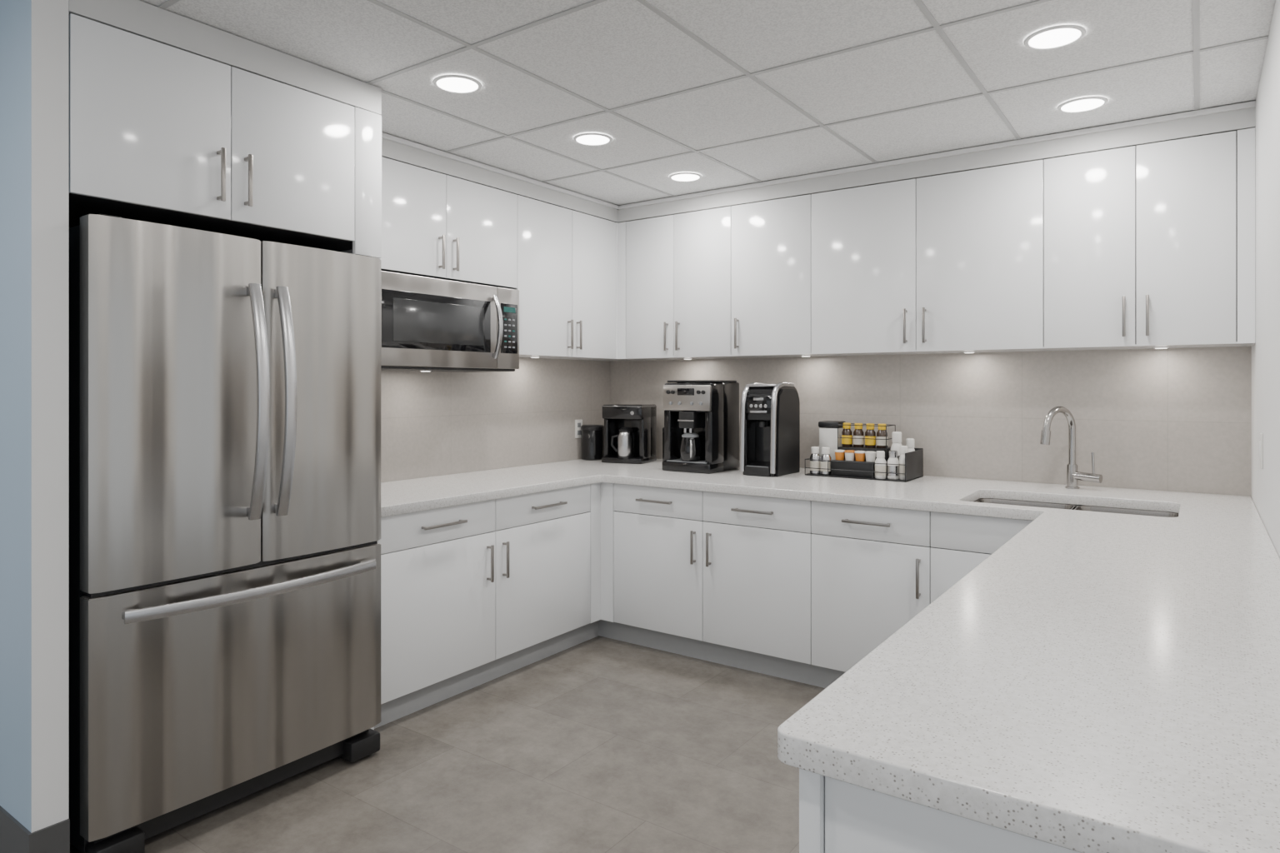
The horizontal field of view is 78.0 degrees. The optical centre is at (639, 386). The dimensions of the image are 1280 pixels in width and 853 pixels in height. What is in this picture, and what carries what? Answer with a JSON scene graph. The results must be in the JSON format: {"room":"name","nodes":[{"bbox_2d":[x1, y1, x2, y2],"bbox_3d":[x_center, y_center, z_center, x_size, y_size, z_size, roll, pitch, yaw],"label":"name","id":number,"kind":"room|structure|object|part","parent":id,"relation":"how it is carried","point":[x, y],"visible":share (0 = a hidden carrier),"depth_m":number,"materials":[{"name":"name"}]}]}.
{"room":"office kitchen","nodes":[
{"label":"office kitchen","id":0,"kind":"room"},
{"bbox_2d":[0,0,68,833],"bbox_3d":[-2.607,0.122,2.869,2.429,2.543,0.086,0,0,35],"label":"wall","id":1,"kind":"structure","parent":0,"point":[34,33],"depth_m":2.18,"materials":[{"name":"white paint"}]},
{"bbox_2d":[0,805,30,852],"bbox_3d":[-2.634,1.299,2.830,2.429,0.190,0.008,0,0,35],"label":"baseboard","id":2,"kind":"structure","parent":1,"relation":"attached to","point":[13,836],"depth_m":2.20,"materials":[{"name":"grey"}]},
{"bbox_2d":[27,819,69,852],"bbox_3d":[-1.615,1.299,2.161,0.008,0.190,0.094,0,0,35],"label":"face","id":3,"kind":"object","parent":1,"relation":"attached to","point":[55,838],"visible":1,"depth_m":2.16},
{"bbox_2d":[70,635,825,852],"bbox_3d":[-0.327,1.444,0.837,8.500,0.100,7.988,0,0,35],"label":"floor","id":4,"kind":"structure","parent":0,"point":[598,744],"depth_m":2.83,"materials":[{"name":"stone"}]},
{"bbox_2d":[68,213,380,852],"bbox_3d":[-1.524,0.451,2.794,0.844,1.886,0.970,0,0,35],"label":"refrigerator","id":5,"kind":"object","parent":4,"relation":"on","point":[224,390],"visible":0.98,"depth_m":2.47,"materials":[{"name":"grey metal"}]},
{"bbox_3d":[-1.417,0.049,2.429,0.080,1.066,0.498,0,0,35],"label":"door","id":6,"kind":"part","parent":5,"relation":"part of","materials":[{"name":"silver metal"}]},
{"bbox_3d":[-1.281,0.938,2.622,0.080,0.682,0.970,0,0,35],"label":"freezer drawer","id":7,"kind":"part","parent":5,"relation":"part of","materials":[{"name":"silver metal"}]},
{"bbox_3d":[-1.259,-0.311,2.569,0.040,0.032,0.024,0,0,35],"label":"handle mount","id":8,"kind":"part","parent":5,"relation":"part of","materials":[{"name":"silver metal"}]},
{"bbox_3d":[-1.259,0.409,2.569,0.040,0.032,0.024,0,0,35],"label":"handle mount","id":9,"kind":"part","parent":5,"relation":"part of","materials":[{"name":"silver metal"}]},
{"bbox_3d":[-1.207,0.659,2.579,0.068,0.038,0.839,0,0,35],"label":"handle drawer","id":10,"kind":"part","parent":5,"relation":"part of","materials":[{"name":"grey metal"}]},
{"bbox_3d":[-1.227,0.049,2.546,0.073,0.765,0.038,0,0,35],"label":"handle","id":11,"kind":"part","parent":5,"relation":"part of","materials":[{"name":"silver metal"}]},
{"bbox_3d":[-1.205,-0.311,2.646,0.040,0.032,0.024,0,0,35],"label":"handle mount","id":12,"kind":"part","parent":5,"relation":"part of","materials":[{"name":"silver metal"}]},
{"bbox_3d":[-1.205,0.409,2.646,0.040,0.032,0.024,0,0,35],"label":"handle mount","id":13,"kind":"part","parent":5,"relation":"part of","materials":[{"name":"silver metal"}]},
{"bbox_3d":[-1.173,0.049,2.623,0.073,0.765,0.038,0,0,35],"label":"handle","id":14,"kind":"part","parent":5,"relation":"part of","materials":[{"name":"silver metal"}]},
{"bbox_3d":[-1.135,0.049,2.828,0.080,1.066,0.466,0,0,35],"label":"door","id":15,"kind":"part","parent":5,"relation":"part of","materials":[{"name":"silver metal"}]},
{"bbox_2d":[374,482,600,729],"bbox_3d":[-0.889,0.959,3.931,0.702,0.870,1.560,0,0,35],"label":"base cabinet","id":16,"kind":"object","parent":4,"relation":"on","point":[475,594],"visible":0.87,"depth_m":3.62,"materials":[{"name":"grey laminate"}]},
{"bbox_3d":[-0.868,0.600,3.432,0.019,0.148,0.644,0,0,35],"label":"drawer","id":17,"kind":"part","parent":16,"relation":"part of","materials":[{"name":"white laminate"}]},
{"bbox_3d":[-0.868,0.978,3.432,0.019,0.599,0.644,0,0,35],"label":"door","id":18,"kind":"part","parent":16,"relation":"part of","materials":[{"name":"white laminate"}]},
{"bbox_3d":[-0.477,0.978,3.985,0.019,0.599,0.701,0,0,35],"label":"door","id":19,"kind":"part","parent":16,"relation":"part of","materials":[{"name":"white laminate"}]},
{"bbox_3d":[-0.477,0.600,3.985,0.019,0.148,0.701,0,0,35],"label":"drawer","id":20,"kind":"part","parent":16,"relation":"part of","materials":[{"name":"white laminate"}]},
{"bbox_2d":[599,482,1033,688],"bbox_3d":[0.869,0.959,3.947,2.342,0.870,0.689,0,0,35],"label":"base cabinet","id":21,"kind":"object","parent":4,"relation":"on","point":[800,591],"visible":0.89,"depth_m":3.75,"materials":[{"name":"grey laminate"}]},
{"bbox_3d":[0.089,0.600,4.132,0.557,0.148,0.019,0,0,35],"label":"drawer","id":22,"kind":"part","parent":21,"relation":"part of","materials":[{"name":"white"}]},
{"bbox_3d":[0.089,0.978,4.132,0.557,0.599,0.019,0,0,35],"label":"door","id":23,"kind":"part","parent":21,"relation":"part of","materials":[{"name":"white laminate"}]},
{"bbox_3d":[0.554,0.600,3.803,0.574,0.148,0.019,0,0,35],"label":"drawer","id":24,"kind":"part","parent":21,"relation":"part of","materials":[{"name":"white laminate"}]},
{"bbox_3d":[0.554,0.978,3.803,0.574,0.599,0.019,0,0,35],"label":"door","id":25,"kind":"part","parent":21,"relation":"part of","materials":[{"name":"white laminate"}]},
{"bbox_2d":[380,459,1279,852],"bbox_3d":[0.262,0.501,3.101,3.522,0.042,3.354,0,0,35],"label":"countertop","id":26,"kind":"structure","parent":21,"relation":"on","point":[1098,682],"depth_m":1.32,"materials":[{"name":"stone"}]},
{"bbox_2d":[580,425,604,460],"bbox_3d":[-0.311,0.367,5.194,0.155,0.225,0.155,0,0,35],"label":"canister","id":27,"kind":"object","parent":26,"relation":"on","point":[592,436],"visible":0.92,"depth_m":5.13,"materials":[{"name":"black plastic"}]},
{"bbox_3d":[-0.311,0.270,5.194,0.155,0.030,0.155,0,0,35],"label":"lid","id":28,"kind":"part","parent":27,"relation":"part of","materials":[{"name":"black plastic"}]},
{"bbox_2d":[600,404,656,464],"bbox_3d":[-0.067,0.297,5.038,0.278,0.365,0.256,0,0,23],"label":"coffee maker","id":29,"kind":"object","parent":26,"relation":"on","point":[630,430],"visible":1,"depth_m":4.96,"materials":[{"name":"black plastic"}]},
{"bbox_3d":[-0.161,0.359,4.986,0.047,0.111,0.015,0,0,7],"label":"carafe handle","id":30,"kind":"part","parent":29,"relation":"part of","materials":[{"name":"black plastic"}]},
{"bbox_3d":[-0.090,0.273,4.984,0.088,0.026,0.088,0,0,23],"label":"carafe lid","id":31,"kind":"part","parent":29,"relation":"part of","materials":[{"name":"black plastic"}]},
{"bbox_2d":[662,427,664,461],"bbox_3d":[0.198,0.369,5.030,0.112,0.220,0.112,0,0,35],"label":"canister","id":32,"kind":"object","parent":26,"relation":"on","point":[662,427],"visible":0.2,"depth_m":5.01,"materials":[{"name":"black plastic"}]},
{"bbox_2d":[661,380,739,474],"bbox_3d":[0.342,0.223,4.542,0.318,0.515,0.384,0,0,35],"label":"espresso machine","id":33,"kind":"object","parent":26,"relation":"on","point":[702,417],"visible":1,"depth_m":4.44,"materials":[{"name":"black plastic"}]},
{"bbox_3d":[0.257,0.191,4.422,0.104,0.008,0.005,0,0,35],"label":"spout trim","id":34,"kind":"part","parent":33,"relation":"part of","materials":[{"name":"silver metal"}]},
{"bbox_3d":[0.283,0.344,4.380,0.015,0.112,0.057,0,0,0],"label":"jug handle","id":35,"kind":"part","parent":33,"relation":"part of","materials":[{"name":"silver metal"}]},
{"bbox_2d":[661,460,723,474],"bbox_3d":[0.298,0.453,4.480,0.318,0.055,0.162,0,0,35],"label":"tray","id":36,"kind":"object","parent":33,"relation":"on","point":[694,467],"depth_m":4.40,"materials":[{"name":"black plastic"}]},
{"bbox_3d":[0.359,-0.029,4.565,0.298,0.012,0.287,0,0,35],"label":"lid","id":37,"kind":"part","parent":33,"relation":"part of","materials":[{"name":"black plastic"}]},
{"bbox_2d":[739,382,799,477],"bbox_3d":[0.723,0.229,4.365,0.210,0.503,0.350,0,0,35],"label":"coffee machine","id":38,"kind":"object","parent":26,"relation":"on","point":[770,413],"visible":1,"depth_m":4.28,"materials":[{"name":"black plastic"}]},
{"bbox_3d":[0.629,0.219,4.380,0.032,0.483,0.266,0,0,37],"label":"silver rail","id":39,"kind":"part","parent":38,"relation":"part of","materials":[{"name":"grey metal"}]},
{"bbox_2d":[745,465,769,477],"bbox_3d":[0.656,0.454,4.270,0.146,0.053,0.112,0,0,35],"label":"tray","id":40,"kind":"object","parent":38,"relation":"on","point":[757,471],"depth_m":4.22,"materials":[{"name":"grey plastic"}]},
{"bbox_3d":[0.637,0.069,4.243,0.060,0.013,0.006,0,0,35],"label":"mark plate","id":41,"kind":"part","parent":38,"relation":"part of","materials":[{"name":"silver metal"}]},
{"bbox_2d":[758,421,766,427],"bbox_3d":[0.665,0.205,4.283,0.044,0.030,0.044,0,0,35],"label":"outlet","id":42,"kind":"object","parent":38,"relation":"attached to","point":[761,424],"depth_m":4.26,"materials":[{"name":"black plastic"}]},
{"bbox_3d":[0.688,-0.005,4.316,0.182,0.014,0.120,0,0,35],"label":"crown","id":43,"kind":"part","parent":38,"relation":"part of","materials":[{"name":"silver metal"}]},
{"bbox_3d":[0.768,0.219,4.281,0.032,0.483,0.266,0,0,33],"label":"silver rail","id":44,"kind":"part","parent":38,"relation":"part of","materials":[{"name":"grey metal"}]},
{"bbox_2d":[805,420,923,482],"bbox_3d":[1.197,0.337,4.237,0.542,0.285,0.300,0,0,35],"label":"organizer","id":45,"kind":"object","parent":26,"relation":"on","point":[836,456],"visible":1,"depth_m":4.19,"materials":[{"name":"black plastic"}]},
{"bbox_3d":[1.073,0.211,4.417,0.122,0.035,0.120,0,0,35],"label":"sugar box lid","id":46,"kind":"part","parent":45,"relation":"part of","materials":[{"name":"black plastic"}]},
{"bbox_3d":[1.072,0.346,4.240,0.056,0.010,0.056,0,0,35],"label":"creamer lid","id":47,"kind":"part","parent":45,"relation":"part of","materials":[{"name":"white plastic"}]},
{"bbox_3d":[1.117,0.346,4.208,0.056,0.010,0.056,0,0,35],"label":"creamer lid","id":48,"kind":"part","parent":45,"relation":"part of","materials":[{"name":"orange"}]},
{"bbox_3d":[1.114,0.435,4.153,0.230,0.088,0.006,0,0,35],"label":"panel","id":49,"kind":"part","parent":45,"relation":"part of","materials":[{"name":"black plastic"}]},
{"bbox_3d":[1.162,0.346,4.176,0.056,0.010,0.056,0,0,35],"label":"creamer lid","id":50,"kind":"part","parent":45,"relation":"part of","materials":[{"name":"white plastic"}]},
{"bbox_3d":[1.208,0.346,4.144,0.056,0.010,0.056,0,0,35],"label":"creamer lid","id":51,"kind":"part","parent":45,"relation":"part of","materials":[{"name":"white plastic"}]},
{"bbox_2d":[875,458,886,479],"bbox_3d":[1.238,0.420,4.068,0.056,0.106,0.056,0,0,35],"label":"jar","id":52,"kind":"object","parent":45,"relation":"on","point":[880,463],"depth_m":4.04,"materials":[{"name":"white plastic"}]},
{"bbox_3d":[1.294,0.344,4.156,0.004,0.270,0.004,0,0,35],"label":"wire post","id":53,"kind":"part","parent":45,"relation":"part of","materials":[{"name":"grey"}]},
{"bbox_3d":[1.283,0.404,4.356,0.540,0.150,0.006,0,0,35],"label":"panel","id":54,"kind":"part","parent":45,"relation":"part of","materials":[{"name":"black plastic"}]},
{"bbox_2d":[887,457,899,479],"bbox_3d":[1.295,0.418,4.045,0.058,0.110,0.058,0,0,35],"label":"jar","id":55,"kind":"object","parent":45,"relation":"on","point":[892,462],"depth_m":4.02,"materials":[{"name":"white plastic"}]},
{"bbox_2d":[890,442,901,455],"bbox_3d":[1.347,0.384,4.144,0.064,0.179,0.064,0,0,35],"label":"jar","id":56,"kind":"object","parent":45,"relation":"on","point":[896,446],"depth_m":4.12,"materials":[{"name":"white plastic"}]},
{"bbox_2d":[899,454,904,479],"bbox_3d":[1.345,0.408,4.029,0.048,0.129,0.048,0,0,35],"label":"jar","id":57,"kind":"object","parent":45,"relation":"on","point":[902,458],"depth_m":4.01,"materials":[{"name":"white plastic"}]},
{"bbox_2d":[907,448,914,452],"bbox_3d":[1.416,0.397,4.143,0.056,0.152,0.056,0,0,35],"label":"jar","id":58,"kind":"object","parent":45,"relation":"on","point":[909,450],"depth_m":4.12,"materials":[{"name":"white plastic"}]},
{"bbox_2d":[1040,406,1102,489],"bbox_3d":[1.981,0.286,3.635,0.255,0.388,0.160,0,0,-32],"label":"kitchen faucet","id":59,"kind":"object","parent":26,"relation":"on","point":[1073,476],"visible":1,"depth_m":3.69,"materials":[{"name":"silver metal"}]},
{"bbox_3d":[1.950,0.236,3.678,0.223,0.288,0.031,0,0,-28],"label":"spout","id":60,"kind":"part","parent":59,"relation":"part of","materials":[{"name":"silver metal"}]},
{"bbox_3d":[2.093,0.361,3.651,0.012,0.114,0.017,0,0,-38],"label":"lever","id":61,"kind":"part","parent":59,"relation":"part of","materials":[{"name":"silver metal"}]},
{"bbox_2d":[973,498,1179,517],"bbox_3d":[1.782,0.604,3.296,0.790,0.161,0.490,0,0,35],"label":"sink","id":62,"kind":"object","parent":26,"relation":"in","point":[1090,508],"visible":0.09,"depth_m":3.45,"materials":[{"name":"silver metal"}]},
{"bbox_2d":[973,498,1076,509],"bbox_3d":[1.627,0.603,3.406,0.409,0.160,0.490,0,0,35],"label":"basin","id":63,"kind":"object","parent":62,"relation":"in","point":[1037,504],"depth_m":3.59,"materials":[{"name":"silver metal"}]},
{"bbox_2d":[1073,505,1179,517],"bbox_3d":[1.946,0.603,3.180,0.389,0.160,0.490,0,0,35],"label":"basin","id":64,"kind":"object","parent":62,"relation":"in","point":[1090,508],"depth_m":3.37,"materials":[{"name":"silver metal"}]},
{"bbox_3d":[1.007,0.600,3.483,0.528,0.148,0.019,0,0,35],"label":"drawer","id":65,"kind":"part","parent":21,"relation":"part of","materials":[{"name":"white laminate"}]},
{"bbox_3d":[1.007,0.978,3.483,0.528,0.599,0.019,0,0,35],"label":"door","id":66,"kind":"part","parent":21,"relation":"part of","materials":[{"name":"white"}]},
{"bbox_3d":[1.438,0.978,3.178,0.521,0.599,0.019,0,0,35],"label":"door","id":67,"kind":"part","parent":21,"relation":"part of","materials":[{"name":"white laminate"}]},
{"bbox_3d":[1.438,0.600,3.178,0.521,0.148,0.019,0,0,35],"label":"drawer","id":68,"kind":"part","parent":21,"relation":"part of","materials":[{"name":"white"}]},
{"bbox_2d":[799,769,1080,852],"bbox_3d":[1.172,0.958,1.899,0.644,0.872,2.374,0,0,35],"label":"base cabinet","id":69,"kind":"object","parent":4,"relation":"on","point":[836,816],"visible":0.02,"depth_m":1.06,"materials":[{"name":"white laminate"}]},
{"bbox_3d":[0.247,0.958,1.121,0.032,0.872,0.035,0,0,35],"label":"corner post","id":70,"kind":"part","parent":69,"relation":"part of","materials":[{"name":"white laminate"}]},
{"bbox_2d":[139,0,1275,205],"bbox_3d":[-0.327,-1.201,0.837,8.500,0.096,7.988,0,0,35],"label":"ceiling","id":71,"kind":"structure","parent":0,"point":[611,54],"depth_m":2.85,"materials":[{"name":"tile"}]},
{"bbox_2d":[68,0,381,114],"bbox_3d":[-1.611,-1.099,2.850,0.773,0.100,1.032,0,0,35],"label":"soffit","id":72,"kind":"structure","parent":71,"relation":"attached to","point":[137,17],"depth_m":2.56,"materials":[{"name":"grey paint"}]},
{"bbox_2d":[432,74,481,94],"bbox_3d":[-0.693,-1.146,3.002,0.182,0.006,0.182,0,0,35],"label":"recessed light","id":73,"kind":"object","parent":71,"relation":"in","point":[452,83],"visible":1,"depth_m":2.99,"materials":[{"name":"white plastic"}]},
{"bbox_2d":[381,138,618,223],"bbox_3d":[-0.788,-1.099,4.407,0.318,0.100,2.453,0,0,35],"label":"soffit","id":74,"kind":"structure","parent":71,"relation":"attached to","point":[392,150],"depth_m":4.14,"materials":[{"name":"grey paint"}]},
{"bbox_2d":[381,132,618,209],"bbox_3d":[-0.747,-1.137,4.174,0.018,0.021,2.121,0,0,35],"label":"crown molding","id":75,"kind":"object","parent":71,"relation":"attached to","point":[385,136],"visible":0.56,"depth_m":4.11,"materials":[{"name":"white"}]},
{"bbox_2d":[573,132,612,145],"bbox_3d":[-0.219,-1.146,3.671,0.182,0.006,0.182,0,0,35],"label":"recessed light","id":76,"kind":"object","parent":71,"relation":"in","point":[590,138],"visible":1,"depth_m":3.67,"materials":[{"name":"white plastic"}]},
{"bbox_2d":[669,172,701,181],"bbox_3d":[0.249,-1.146,4.332,0.182,0.006,0.182,0,0,35],"label":"recessed light","id":77,"kind":"object","parent":71,"relation":"in","point":[680,177],"visible":1,"depth_m":4.32,"materials":[{"name":"white plastic"}]},
{"bbox_2d":[157,0,1268,196],"bbox_3d":[-0.361,-1.151,0.788,8.500,0.005,7.868,0,0,35],"label":"grid","id":78,"kind":"object","parent":71,"relation":"attached to","point":[1196,3],"depth_m":2.90,"materials":[{"name":"white metal"}]},
{"bbox_2d":[1024,24,1085,49],"bbox_3d":[1.363,-1.146,2.600,0.182,0.006,0.182,0,0,35],"label":"recessed light","id":79,"kind":"object","parent":71,"relation":"in","point":[1060,36],"visible":1,"depth_m":2.59,"materials":[{"name":"white plastic"}]},
{"bbox_2d":[1057,96,1108,113],"bbox_3d":[1.802,-1.146,3.221,0.182,0.006,0.182,0,0,35],"label":"recessed light","id":80,"kind":"object","parent":71,"relation":"in","point":[1086,103],"visible":1,"depth_m":3.21,"materials":[{"name":"white plastic"}]},
{"bbox_2d":[656,458,1251,510],"bbox_3d":[1.268,0.122,4.529,3.772,2.543,0.119,0,0,35],"label":"wall","id":81,"kind":"structure","parent":0,"point":[657,458],"depth_m":3.84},
{"bbox_2d":[618,205,755,360],"bbox_3d":[0.276,-0.609,4.923,0.814,0.879,0.363,0,0,35],"label":"upper cabinet","id":82,"kind":"object","parent":81,"relation":"attached to","point":[674,271],"visible":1,"depth_m":4.79,"materials":[{"name":"grey"}]},
{"bbox_3d":[0.062,-0.609,4.908,0.354,0.866,0.019,0,0,35],"label":"door","id":83,"kind":"part","parent":82,"relation":"part of","materials":[{"name":"white laminate"}]},
{"bbox_3d":[0.287,-0.178,4.938,0.814,0.007,0.326,0,0,35],"label":"panel","id":84,"kind":"part","parent":82,"relation":"part of","materials":[{"name":"white"}]},
{"bbox_3d":[0.369,-0.609,4.690,0.391,0.866,0.019,0,0,35],"label":"door","id":85,"kind":"part","parent":82,"relation":"part of","materials":[{"name":"white laminate"}]},
{"bbox_2d":[730,194,830,358],"bbox_3d":[0.809,-0.609,4.545,0.490,0.879,0.363,0,0,35],"label":"upper cabinet","id":86,"kind":"object","parent":81,"relation":"attached to","point":[771,240],"visible":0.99,"depth_m":4.42,"materials":[{"name":"grey laminate"}]},
{"bbox_3d":[0.820,-0.178,4.560,0.490,0.007,0.326,0,0,35],"label":"panel","id":87,"kind":"part","parent":86,"relation":"part of","materials":[{"name":"white laminate"}]},
{"bbox_2d":[610,346,1251,496],"bbox_3d":[1.234,0.149,4.474,3.524,0.661,0.008,0,0,35],"label":"backsplash","id":88,"kind":"structure","parent":81,"relation":"attached to","point":[1167,419],"depth_m":3.96,"materials":[{"name":"tile"}]},
{"bbox_2d":[810,159,1051,355],"bbox_3d":[1.473,-0.609,4.076,1.133,0.879,0.363,0,0,35],"label":"upper cabinet","id":89,"kind":"object","parent":81,"relation":"attached to","point":[953,262],"visible":0.99,"depth_m":3.92,"materials":[{"name":"grey"}]},
{"bbox_3d":[1.159,-0.609,4.131,0.555,0.866,0.019,0,0,35],"label":"door","id":90,"kind":"part","parent":89,"relation":"part of","materials":[{"name":"white laminate"}]},
{"bbox_3d":[1.483,-0.178,4.091,1.133,0.007,0.326,0,0,35],"label":"panel","id":91,"kind":"part","parent":89,"relation":"part of","materials":[{"name":"white laminate"}]},
{"bbox_3d":[1.622,-0.609,3.803,0.571,0.866,0.019,0,0,35],"label":"door","id":92,"kind":"part","parent":89,"relation":"part of","materials":[{"name":"white laminate"}]},
{"bbox_2d":[616,100,1255,222],"bbox_3d":[1.261,-1.099,4.245,3.214,0.100,0.350,0,0,35],"label":"trim","id":93,"kind":"structure","parent":81,"relation":"attached to","point":[1239,116],"depth_m":3.81,"materials":[{"name":"grey paint"}]},
{"bbox_2d":[1043,127,1254,350],"bbox_3d":[2.249,-0.609,3.526,0.768,0.879,0.363,0,0,35],"label":"upper cabinet","id":94,"kind":"object","parent":81,"relation":"attached to","point":[1150,246],"visible":1,"depth_m":3.38,"materials":[{"name":"grey laminate"}]},
{"bbox_3d":[2.004,-0.609,3.533,0.356,0.866,0.019,0,0,35],"label":"door","id":95,"kind":"part","parent":94,"relation":"part of","materials":[{"name":"white laminate"}]},
{"bbox_3d":[2.260,-0.178,3.541,0.768,0.007,0.326,0,0,35],"label":"panel","id":96,"kind":"part","parent":94,"relation":"part of","materials":[{"name":"white laminate"}]},
{"bbox_2d":[1154,346,1168,349],"bbox_3d":[2.324,-0.172,3.525,0.056,0.006,0.056,0,0,35],"label":"light","id":97,"kind":"object","parent":94,"relation":"on","point":[1156,347],"depth_m":3.50,"materials":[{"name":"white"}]},
{"bbox_3d":[2.293,-0.609,3.328,0.345,0.866,0.019,0,0,35],"label":"door","id":98,"kind":"part","parent":94,"relation":"part of","materials":[{"name":"white laminate"}]},
{"bbox_2d":[1251,0,1279,558],"bbox_3d":[1.751,0.122,2.052,0.120,2.543,3.363,0,0,35],"label":"wall","id":99,"kind":"structure","parent":0,"point":[1266,348],"depth_m":2.55,"materials":[{"name":"white paint"}]},
{"bbox_2d":[1259,433,1263,469],"bbox_3d":[2.232,0.232,2.843,0.009,0.125,0.070,0,0,35],"label":"light switch","id":100,"kind":"object","parent":99,"relation":"attached to","point":[1261,442],"visible":1,"depth_m":2.81,"materials":[{"name":"white plastic"}]},
{"bbox_3d":[-1.266,0.122,4.111,0.119,2.543,3.488,0,0,35],"label":"wall","id":101,"kind":"structure","parent":0,"visible":0},
{"bbox_2d":[68,13,381,258],"bbox_3d":[-1.593,-0.770,2.841,0.813,0.551,1.034,0,0,35],"label":"upper cabinet","id":102,"kind":"object","parent":101,"relation":"attached to","point":[161,133],"visible":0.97,"depth_m":2.53,"materials":[{"name":"grey laminate"}]},
{"bbox_3d":[-1.467,-0.792,2.394,0.019,0.499,0.447,0,0,35],"label":"door","id":103,"kind":"part","parent":102,"relation":"part of","materials":[{"name":"white laminate"}]},
{"bbox_3d":[-1.203,-0.792,2.766,0.019,0.499,0.457,0,0,35],"label":"door","id":104,"kind":"part","parent":102,"relation":"part of","materials":[{"name":"white laminate"}]},
{"bbox_2d":[379,156,517,289],"bbox_3d":[-1.131,-0.790,3.887,0.358,0.515,1.207,0,0,35],"label":"upper cabinet","id":105,"kind":"object","parent":101,"relation":"attached to","point":[435,225],"visible":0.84,"depth_m":3.90,"materials":[{"name":"grey laminate"}]},
{"bbox_3d":[-1.100,-0.788,3.699,0.019,0.507,0.483,0,0,35],"label":"door","id":106,"kind":"part","parent":105,"relation":"part of","materials":[{"name":"white laminate"}]},
{"bbox_2d":[380,270,519,372],"bbox_3d":[-1.037,-0.295,3.947,0.423,0.443,0.925,0,0,35],"label":"microwave","id":107,"kind":"object","parent":105,"relation":"attached to","point":[428,324],"visible":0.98,"depth_m":3.83,"materials":[{"name":"grey metal"}]},
{"bbox_3d":[-0.961,-0.305,3.793,0.007,0.262,0.662,0,0,35],"label":"door glass","id":108,"kind":"part","parent":107,"relation":"part of","materials":[{"name":"black glass"}]},
{"bbox_3d":[-0.730,-0.306,4.061,0.053,0.326,0.026,0,0,35],"label":"handle","id":109,"kind":"part","parent":107,"relation":"part of","materials":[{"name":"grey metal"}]},
{"bbox_3d":[-0.692,-0.305,4.173,0.007,0.262,0.123,0,0,35],"label":"control panel","id":110,"kind":"part","parent":107,"relation":"part of","materials":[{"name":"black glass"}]},
{"bbox_3d":[-0.817,-0.788,4.100,0.019,0.507,0.492,0,0,35],"label":"door","id":111,"kind":"part","parent":105,"relation":"part of","materials":[{"name":"white laminate"}]},
{"bbox_2d":[380,357,609,482],"bbox_3d":[-0.912,0.149,4.499,0.008,0.661,2.430,0,0,35],"label":"backsplash","id":112,"kind":"structure","parent":101,"relation":"attached to","point":[433,423],"depth_m":4.54,"materials":[{"name":"tile"}]},
{"bbox_2d":[575,420,582,438],"bbox_3d":[-0.402,0.279,5.206,0.008,0.120,0.070,0,0,35],"label":"wall outlet","id":113,"kind":"object","parent":112,"relation":"attached to","point":[578,423],"visible":0.94,"depth_m":5.20,"materials":[{"name":"white plastic"}]},
{"bbox_2d":[510,195,645,361],"bbox_3d":[-0.421,-0.609,4.882,0.349,0.879,1.236,0,0,35],"label":"upper cabinet","id":114,"kind":"object","parent":101,"relation":"attached to","point":[567,259],"visible":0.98,"depth_m":4.64,"materials":[{"name":"grey laminate"}]},
{"bbox_3d":[-0.540,-0.609,4.491,0.019,0.866,0.457,0,0,35],"label":"door","id":115,"kind":"part","parent":114,"relation":"part of","materials":[{"name":"white laminate"}]},
{"bbox_3d":[-0.436,-0.178,4.893,0.312,0.007,1.234,0,0,35],"label":"panel","id":116,"kind":"part","parent":114,"relation":"part of","materials":[{"name":"white"}]},
{"bbox_3d":[-0.283,-0.609,4.854,0.019,0.866,0.424,0,0,35],"label":"door","id":117,"kind":"part","parent":114,"relation":"part of","materials":[{"name":"white laminate"}]}
]}

